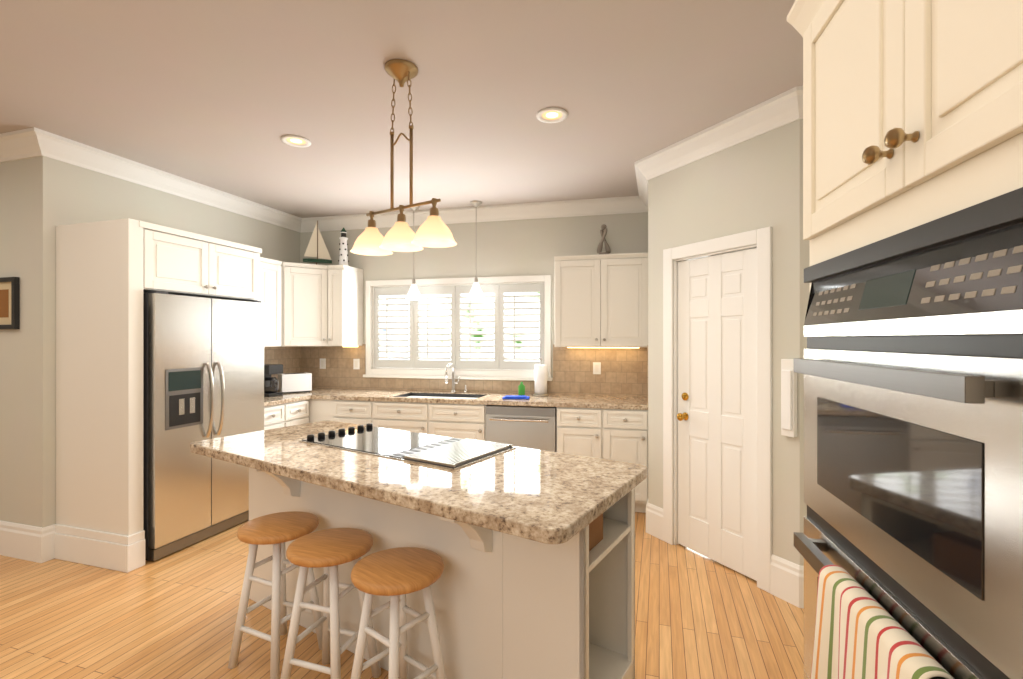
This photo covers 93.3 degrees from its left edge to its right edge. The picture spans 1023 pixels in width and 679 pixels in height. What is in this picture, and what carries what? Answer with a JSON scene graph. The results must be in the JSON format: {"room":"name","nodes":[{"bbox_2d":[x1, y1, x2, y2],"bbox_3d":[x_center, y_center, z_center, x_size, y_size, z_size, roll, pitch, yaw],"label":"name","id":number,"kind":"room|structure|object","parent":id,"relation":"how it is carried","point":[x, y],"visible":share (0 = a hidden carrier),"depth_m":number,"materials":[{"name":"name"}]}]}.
{"room":"kitchen","nodes":[
{"label":"kitchen","id":0,"kind":"room"},
{"bbox_2d":[0,158,30,525],"bbox_3d":[-4.681,0.060,3.742,3.100,2.820,0.120,0,0,17],"label":"wall","id":1,"kind":"structure","parent":0,"point":[15,354],"depth_m":3.27,"materials":[{"name":"paint"}]},
{"bbox_2d":[0,277,19,328],"bbox_3d":[-3.550,-0.245,3.317,0.470,0.350,0.028,0,0,17],"label":"picture frame","id":2,"kind":"object","parent":1,"relation":"attached to","point":[9,302],"visible":1,"depth_m":3.26,"materials":[{"name":"black wood"}]},
{"bbox_2d":[0,127,55,162],"bbox_3d":[-4.492,-1.282,3.569,3.080,0.135,0.100,0,0,17],"label":"crown molding","id":3,"kind":"structure","parent":1,"relation":"attached to","point":[32,142],"depth_m":3.18,"materials":[{"name":"white wood"}]},
{"bbox_2d":[0,499,803,607],"bbox_3d":[-2.703,1.357,1.574,7.910,0.225,6.430,0,0,17],"label":"baseboard","id":4,"kind":"structure","parent":1,"relation":"attached to","point":[27,542],"depth_m":3.20,"materials":[{"name":"white wood"}]},
{"bbox_2d":[31,156,299,527],"bbox_3d":[-2.808,0.060,4.361,0.120,2.820,2.400,0,0,17],"label":"wall","id":5,"kind":"structure","parent":0,"point":[63,193],"depth_m":3.27,"materials":[{"name":"paint"}]},
{"bbox_2d":[70,219,261,301],"bbox_3d":[-2.587,-0.550,3.711,0.677,0.440,0.955,0,0,17],"label":"upper cabinet","id":6,"kind":"object","parent":5,"relation":"attached to","point":[109,273],"depth_m":3.25,"materials":[{"name":"white wood"}]},
{"bbox_2d":[52,135,299,230],"bbox_3d":[-2.713,-1.282,4.294,0.100,0.135,2.280,0,0,17],"label":"crown molding","id":7,"kind":"structure","parent":5,"relation":"attached to","point":[69,151],"depth_m":3.91,"materials":[{"name":"white wood"}]},
{"bbox_2d":[261,257,277,349],"bbox_3d":[-2.511,-0.350,4.523,0.347,0.840,0.594,0,0,17],"label":"upper cabinet","id":8,"kind":"object","parent":5,"relation":"attached to","point":[269,267],"depth_m":4.62,"materials":[{"name":"white wood"}]},
{"bbox_2d":[278,261,329,349],"bbox_3d":[-2.183,-0.350,5.065,0.658,0.840,0.759,0,0,17],"label":"upper cabinet","id":9,"kind":"object","parent":5,"relation":"attached to","point":[303,289],"depth_m":4.89,"materials":[{"name":"white wood"}]},
{"bbox_2d":[303,221,331,264],"bbox_3d":[-2.073,-1.021,5.163,0.227,0.500,0.179,0,0,17],"label":"sailboat model","id":10,"kind":"object","parent":9,"relation":"on","point":[316,247],"visible":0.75,"depth_m":5.16},
{"bbox_2d":[0,0,802,217],"bbox_3d":[-2.169,-1.400,1.970,9.100,0.100,7.900,0,0,17],"label":"ceiling","id":11,"kind":"structure","parent":0,"point":[224,95],"depth_m":2.58,"materials":[{"name":"paint"}]},
{"bbox_2d":[281,135,310,146],"bbox_3d":[-1.462,-1.345,3.280,0.190,0.009,0.190,0,0,17],"label":"recessed light","id":12,"kind":"object","parent":11,"relation":"in","point":[295,140],"visible":1,"depth_m":3.27,"materials":[{"name":"white"}]},
{"bbox_2d":[350,59,456,255],"bbox_3d":[-0.548,-0.902,2.405,0.646,0.894,0.216,0,0,33],"label":"chandelier","id":13,"kind":"object","parent":11,"relation":"hanging from","point":[433,231],"visible":1,"depth_m":2.37,"materials":[{"name":"white glass"}]},
{"bbox_2d":[406,206,421,299],"bbox_3d":[-0.991,-0.876,4.900,0.160,0.943,0.160,0,0,17],"label":"pendant light","id":14,"kind":"object","parent":11,"relation":"hanging from","point":[413,293],"visible":0.98,"depth_m":4.88,"materials":[{"name":"silver metal"}]},
{"bbox_2d":[468,201,483,298],"bbox_3d":[-0.347,-0.876,4.746,0.160,0.943,0.160,0,0,17],"label":"pendant light","id":15,"kind":"object","parent":11,"relation":"hanging from","point":[475,292],"visible":1,"depth_m":4.72,"materials":[{"name":"silver metal"}]},
{"bbox_2d":[536,107,567,122],"bbox_3d":[0.243,-1.345,2.903,0.190,0.009,0.190,0,0,17],"label":"recessed light","id":16,"kind":"object","parent":11,"relation":"in","point":[551,115],"visible":1,"depth_m":2.90,"materials":[{"name":"white"}]},
{"bbox_2d":[0,512,803,678],"bbox_3d":[-2.169,1.520,1.970,9.100,0.100,7.900,0,0,17],"label":"floor","id":17,"kind":"structure","parent":0,"point":[174,616],"depth_m":2.51,"materials":[{"name":"brown wood"}]},
{"bbox_2d":[54,218,261,572],"bbox_3d":[-2.585,0.350,3.664,0.708,2.240,1.093,0,0,17],"label":"cabinet","id":18,"kind":"object","parent":17,"relation":"on","point":[104,269],"depth_m":3.16,"materials":[{"name":"white wood"}]},
{"bbox_2d":[143,291,263,560],"bbox_3d":[-2.507,0.569,3.700,0.781,1.778,0.920,0,0,17],"label":"fridge","id":19,"kind":"object","parent":17,"relation":"on","point":[203,368],"visible":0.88,"depth_m":3.44,"materials":[{"name":"grey metal"}]},
{"bbox_2d":[228,511,322,678],"bbox_3d":[-1.077,1.161,2.240,0.344,0.623,0.344,0,0,24],"label":"stool","id":20,"kind":"object","parent":17,"relation":"on","point":[278,530],"visible":0.94,"depth_m":2.17,"materials":[{"name":"brown wood"}]},
{"bbox_2d":[264,402,293,429],"bbox_3d":[-2.406,1.027,4.387,0.627,0.885,0.385,0,0,17],"label":"base cabinet","id":21,"kind":"object","parent":17,"relation":"on","point":[279,415],"depth_m":4.35,"materials":[{"name":"white wood"}]},
{"bbox_2d":[264,394,309,405],"bbox_3d":[-2.364,0.565,4.516,0.632,0.040,0.654,0,0,17],"label":"countertop","id":22,"kind":"structure","parent":21,"relation":"on","point":[268,401],"depth_m":4.51,"materials":[{"name":"beige stone"}]},
{"bbox_2d":[264,364,282,396],"bbox_3d":[-2.365,0.393,4.676,0.222,0.300,0.180,0,0,17],"label":"coffee maker","id":23,"kind":"object","parent":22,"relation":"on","point":[271,386],"visible":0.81,"depth_m":4.61,"materials":[{"name":"black plastic"}]},
{"bbox_2d":[294,398,305,424],"bbox_3d":[-2.331,1.027,4.631,0.627,0.885,0.385,0,0,17],"label":"base cabinet","id":24,"kind":"object","parent":17,"relation":"on","point":[300,406],"depth_m":4.61,"materials":[{"name":"white wood"}]},
{"bbox_2d":[306,398,337,422],"bbox_3d":[-2.042,1.027,5.056,0.932,0.885,0.727,0,0,17],"label":"base cabinet","id":25,"kind":"object","parent":17,"relation":"on","point":[317,409],"depth_m":4.73,"materials":[{"name":"white wood"}]},
{"bbox_2d":[280,528,380,678],"bbox_3d":[-0.759,1.161,2.031,0.344,0.623,0.344,0,0,18],"label":"stool","id":26,"kind":"object","parent":17,"relation":"on","point":[330,550],"visible":0.92,"depth_m":1.96,"materials":[{"name":"brown wood"}]},
{"bbox_2d":[338,402,377,426],"bbox_3d":[-1.398,1.027,4.963,0.485,0.885,0.723,0,0,17],"label":"base cabinet","id":27,"kind":"object","parent":17,"relation":"on","point":[361,413],"depth_m":4.62,"materials":[{"name":"white wood"}]},
{"bbox_2d":[351,547,445,678],"bbox_3d":[-0.427,1.161,1.826,0.344,0.623,0.344,0,0,39],"label":"stool","id":28,"kind":"object","parent":17,"relation":"on","point":[397,575],"visible":1,"depth_m":1.80,"materials":[{"name":"brown wood"}]},
{"bbox_2d":[378,402,433,434],"bbox_3d":[-0.955,1.027,4.828,0.700,0.885,0.723,0,0,17],"label":"base cabinet","id":29,"kind":"object","parent":17,"relation":"on","point":[418,417],"depth_m":4.51,"materials":[{"name":"white wood"}]},
{"bbox_2d":[249,468,634,678],"bbox_3d":[-0.540,1.028,2.330,2.072,0.884,0.790,0,0,33],"label":"kitchen island","id":30,"kind":"object","parent":17,"relation":"on","point":[534,549],"depth_m":1.95,"materials":[{"name":"white wood"}]},
{"bbox_2d":[190,420,646,547],"bbox_3d":[-0.551,0.562,2.302,2.180,0.045,0.860,0,0,33],"label":"island countertop","id":31,"kind":"structure","parent":30,"relation":"on","point":[537,496],"depth_m":1.98,"materials":[{"name":"beige stone"}]},
{"bbox_2d":[298,423,516,469],"bbox_3d":[-0.552,0.523,2.486,1.060,0.031,0.490,0,0,33],"label":"cooktop","id":32,"kind":"object","parent":31,"relation":"in","point":[433,451],"depth_m":2.39,"materials":[{"name":"black glass"}]},
{"bbox_2d":[434,402,485,440],"bbox_3d":[-0.451,1.027,4.673,0.615,0.885,0.723,0,0,17],"label":"base cabinet","id":33,"kind":"object","parent":17,"relation":"on","point":[461,420],"depth_m":4.39,"materials":[{"name":"white wood"}]},
{"bbox_2d":[486,402,565,452],"bbox_3d":[0.197,1.027,4.545,0.700,0.885,0.669,0,0,17],"label":"dishwasher","id":34,"kind":"object","parent":17,"relation":"on","point":[533,427],"depth_m":4.23,"materials":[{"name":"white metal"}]},
{"bbox_2d":[278,386,647,413],"bbox_3d":[-0.631,0.566,4.743,3.814,0.042,0.871,0,0,17],"label":"countertop","id":35,"kind":"structure","parent":34,"relation":"on","point":[339,393],"depth_m":4.54,"materials":[{"name":"beige stone"}]},
{"bbox_2d":[277,373,311,392],"bbox_3d":[-2.240,0.447,5.008,0.306,0.192,0.165,0,0,-39],"label":"toaster","id":36,"kind":"object","parent":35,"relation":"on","point":[294,382],"visible":0.94,"depth_m":4.94,"materials":[{"name":"white plastic"}]},
{"bbox_2d":[402,394,473,397],"bbox_3d":[-0.694,0.665,4.724,0.874,0.180,0.504,0,0,17],"label":"sink","id":37,"kind":"object","parent":35,"relation":"in","point":[403,395],"depth_m":4.91,"materials":[{"name":"silver metal"}]},
{"bbox_2d":[446,363,465,393],"bbox_3d":[-0.562,0.392,4.869,0.174,0.306,0.212,0,0,17],"label":"faucet","id":38,"kind":"object","parent":35,"relation":"on","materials":[{"name":"silver metal"}]},
{"bbox_2d":[502,395,529,398],"bbox_3d":[0.042,0.532,4.448,0.251,0.022,0.138,0,0,2],"label":"cloth","id":39,"kind":"object","parent":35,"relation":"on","point":[514,397],"visible":1,"depth_m":4.39,"materials":[{"name":"blue fabric"}]},
{"bbox_2d":[518,382,524,395],"bbox_3d":[0.099,0.477,4.702,0.064,0.132,0.063,0,0,17],"label":"soap bottle","id":40,"kind":"object","parent":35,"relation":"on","point":[521,389],"visible":0.94,"depth_m":4.68,"materials":[{"name":"green plastic"}]},
{"bbox_2d":[533,358,548,395],"bbox_3d":[0.286,0.360,4.698,0.150,0.365,0.150,0,0,17],"label":"paper towel","id":41,"kind":"object","parent":35,"relation":"on","point":[540,379],"visible":1,"depth_m":4.65,"materials":[{"name":"white paper"}]},
{"bbox_2d":[566,410,609,459],"bbox_3d":[0.703,1.027,4.439,0.460,0.885,0.675,0,0,17],"label":"base cabinet","id":42,"kind":"object","parent":17,"relation":"on","point":[587,431],"depth_m":4.12,"materials":[{"name":"white wood"}]},
{"bbox_2d":[610,410,647,512],"bbox_3d":[1.010,1.027,4.345,0.442,0.885,0.675,0,0,17],"label":"base cabinet","id":43,"kind":"object","parent":17,"relation":"on","point":[628,428],"depth_m":4.04,"materials":[{"name":"white wood"}]},
{"bbox_2d":[787,0,1022,678],"bbox_3d":[1.002,0.260,0.854,0.744,2.418,1.030,0,0,12],"label":"tall cabinet","id":44,"kind":"object","parent":17,"relation":"on","point":[908,544],"visible":1,"depth_m":0.86,"materials":[{"name":"beige wood"}]},
{"bbox_2d":[806,564,965,678],"bbox_3d":[0.682,0.740,0.921,0.094,0.460,0.400,0,0,12],"label":"towel","id":45,"kind":"object","parent":44,"relation":"hanging from","point":[863,630],"depth_m":0.92,"materials":[{"name":"multicoloured fabric"}]},
{"bbox_2d":[300,212,647,377],"bbox_3d":[-0.520,0.060,5.105,4.076,2.820,0.120,0,0,13],"label":"wall","id":46,"kind":"structure","parent":0,"point":[528,247],"depth_m":4.94,"materials":[{"name":"paint"}]},
{"bbox_2d":[320,358,325,368],"bbox_3d":[-2.112,0.270,5.403,0.074,0.116,0.008,0,0,13],"label":"electrical outlet plate","id":47,"kind":"object","parent":46,"relation":"attached to","point":[322,363],"visible":1,"depth_m":5.40,"materials":[{"name":"white plastic"}]},
{"bbox_2d":[330,265,365,345],"bbox_3d":[-1.801,-0.350,5.145,0.233,0.840,0.406,0,0,17],"label":"upper cabinet","id":48,"kind":"object","parent":46,"relation":"attached to","point":[346,282],"depth_m":5.02,"materials":[{"name":"white wood"}]},
{"bbox_2d":[338,227,348,265],"bbox_3d":[-1.799,-0.987,5.179,0.110,0.431,0.110,0,0,17],"label":"model","id":49,"kind":"object","parent":48,"relation":"on","point":[343,257],"visible":0.94,"depth_m":5.15},
{"bbox_2d":[353,359,359,368],"bbox_3d":[-1.703,0.270,5.306,0.074,0.116,0.008,0,0,13],"label":"electrical outlet plate","id":50,"kind":"object","parent":46,"relation":"attached to","point":[356,363],"visible":1,"depth_m":5.30,"materials":[{"name":"white plastic"}]},
{"bbox_2d":[200,343,647,404],"bbox_3d":[-0.721,0.297,4.449,3.814,0.495,1.487,0,0,17],"label":"backsplash","id":51,"kind":"structure","parent":46,"relation":"attached to","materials":[{"name":"tile"}]},
{"bbox_2d":[363,275,552,380],"bbox_3d":[-0.586,-0.115,5.090,2.071,1.050,0.180,0,0,13],"label":"window","id":52,"kind":"structure","parent":46,"relation":"in","point":[475,374],"depth_m":5.02,"materials":[{"name":"white wood"}]},
{"bbox_2d":[374,283,543,369],"bbox_3d":[-0.584,-0.130,5.086,1.888,0.872,0.087,0,0,13],"label":"window shutters","id":53,"kind":"object","parent":52,"relation":"attached to","point":[456,333],"visible":0.92,"depth_m":5.07,"materials":[{"name":"white wood"}]},
{"bbox_2d":[296,196,647,232],"bbox_3d":[-0.551,-1.282,5.002,3.820,0.135,0.337,0,0,17],"label":"crown molding","id":54,"kind":"structure","parent":46,"relation":"attached to","point":[613,205],"depth_m":4.90,"materials":[{"name":"white wood"}]},
{"bbox_2d":[593,362,600,373],"bbox_3d":[0.831,0.280,4.702,0.074,0.116,0.008,0,0,13],"label":"electrical outlet plate","id":55,"kind":"object","parent":46,"relation":"attached to","point":[596,367],"visible":1,"depth_m":4.70,"materials":[{"name":"white plastic"}]},
{"bbox_2d":[554,252,647,349],"bbox_3d":[0.857,-0.350,4.535,0.847,0.840,0.400,0,0,17],"label":"upper cabinet","id":56,"kind":"object","parent":46,"relation":"attached to","point":[601,300],"depth_m":4.37,"materials":[{"name":"white wood"}]},
{"bbox_2d":[597,224,610,253],"bbox_3d":[0.871,-0.930,4.559,0.127,0.318,0.123,0,0,17],"label":"figurine","id":57,"kind":"object","parent":56,"relation":"on","point":[603,239],"visible":0.9,"depth_m":4.54,"materials":[{"name":"beige stone"}]},
{"bbox_2d":[648,119,799,564],"bbox_3d":[1.369,0.060,3.202,0.120,2.820,1.160,0,0,-28],"label":"wall","id":58,"kind":"structure","parent":0,"point":[750,184],"depth_m":2.91,"materials":[{"name":"paint"}]},
{"bbox_2d":[677,248,756,580],"bbox_3d":[1.322,0.452,3.172,0.105,2.012,0.628,0,0,-28],"label":"pantry door","id":59,"kind":"structure","parent":58,"relation":"in","point":[717,408],"depth_m":3.15,"materials":[{"name":"white wood"}]},
{"bbox_2d":[663,227,771,592],"bbox_3d":[1.362,0.407,3.193,0.140,2.125,0.830,0,0,-28],"label":"door frame","id":60,"kind":"structure","parent":58,"relation":"attached to","point":[761,238],"depth_m":2.93,"materials":[{"name":"white wood"}]},
{"bbox_2d":[634,86,802,205],"bbox_3d":[1.388,-1.282,3.426,1.010,0.135,1.544,0,0,17],"label":"crown molding","id":61,"kind":"structure","parent":58,"relation":"attached to","point":[780,110],"depth_m":3.04,"materials":[{"name":"white wood"}]},
{"bbox_2d":[781,359,796,437],"bbox_3d":[1.543,0.325,2.692,0.048,0.430,0.075,0,0,-28],"label":"phone","id":62,"kind":"object","parent":58,"relation":"attached to","point":[788,401],"visible":0.92,"depth_m":2.67,"materials":[{"name":"white plastic"}]},
{"bbox_2d":[800,119,809,565],"bbox_3d":[1.849,0.060,2.645,0.510,2.820,0.120,0,0,17],"label":"wall","id":63,"kind":"structure","parent":0,"point":[804,263],"depth_m":2.66,"materials":[{"name":"paint"}]},
{"label":"outside","id":64,"kind":"structure","parent":0,"visible":0},
{"bbox_2d":[379,292,539,360],"bbox_3d":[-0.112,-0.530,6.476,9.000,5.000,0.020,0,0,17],"label":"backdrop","id":65,"kind":"structure","parent":64,"point":[472,317],"depth_m":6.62,"materials":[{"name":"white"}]}
]}

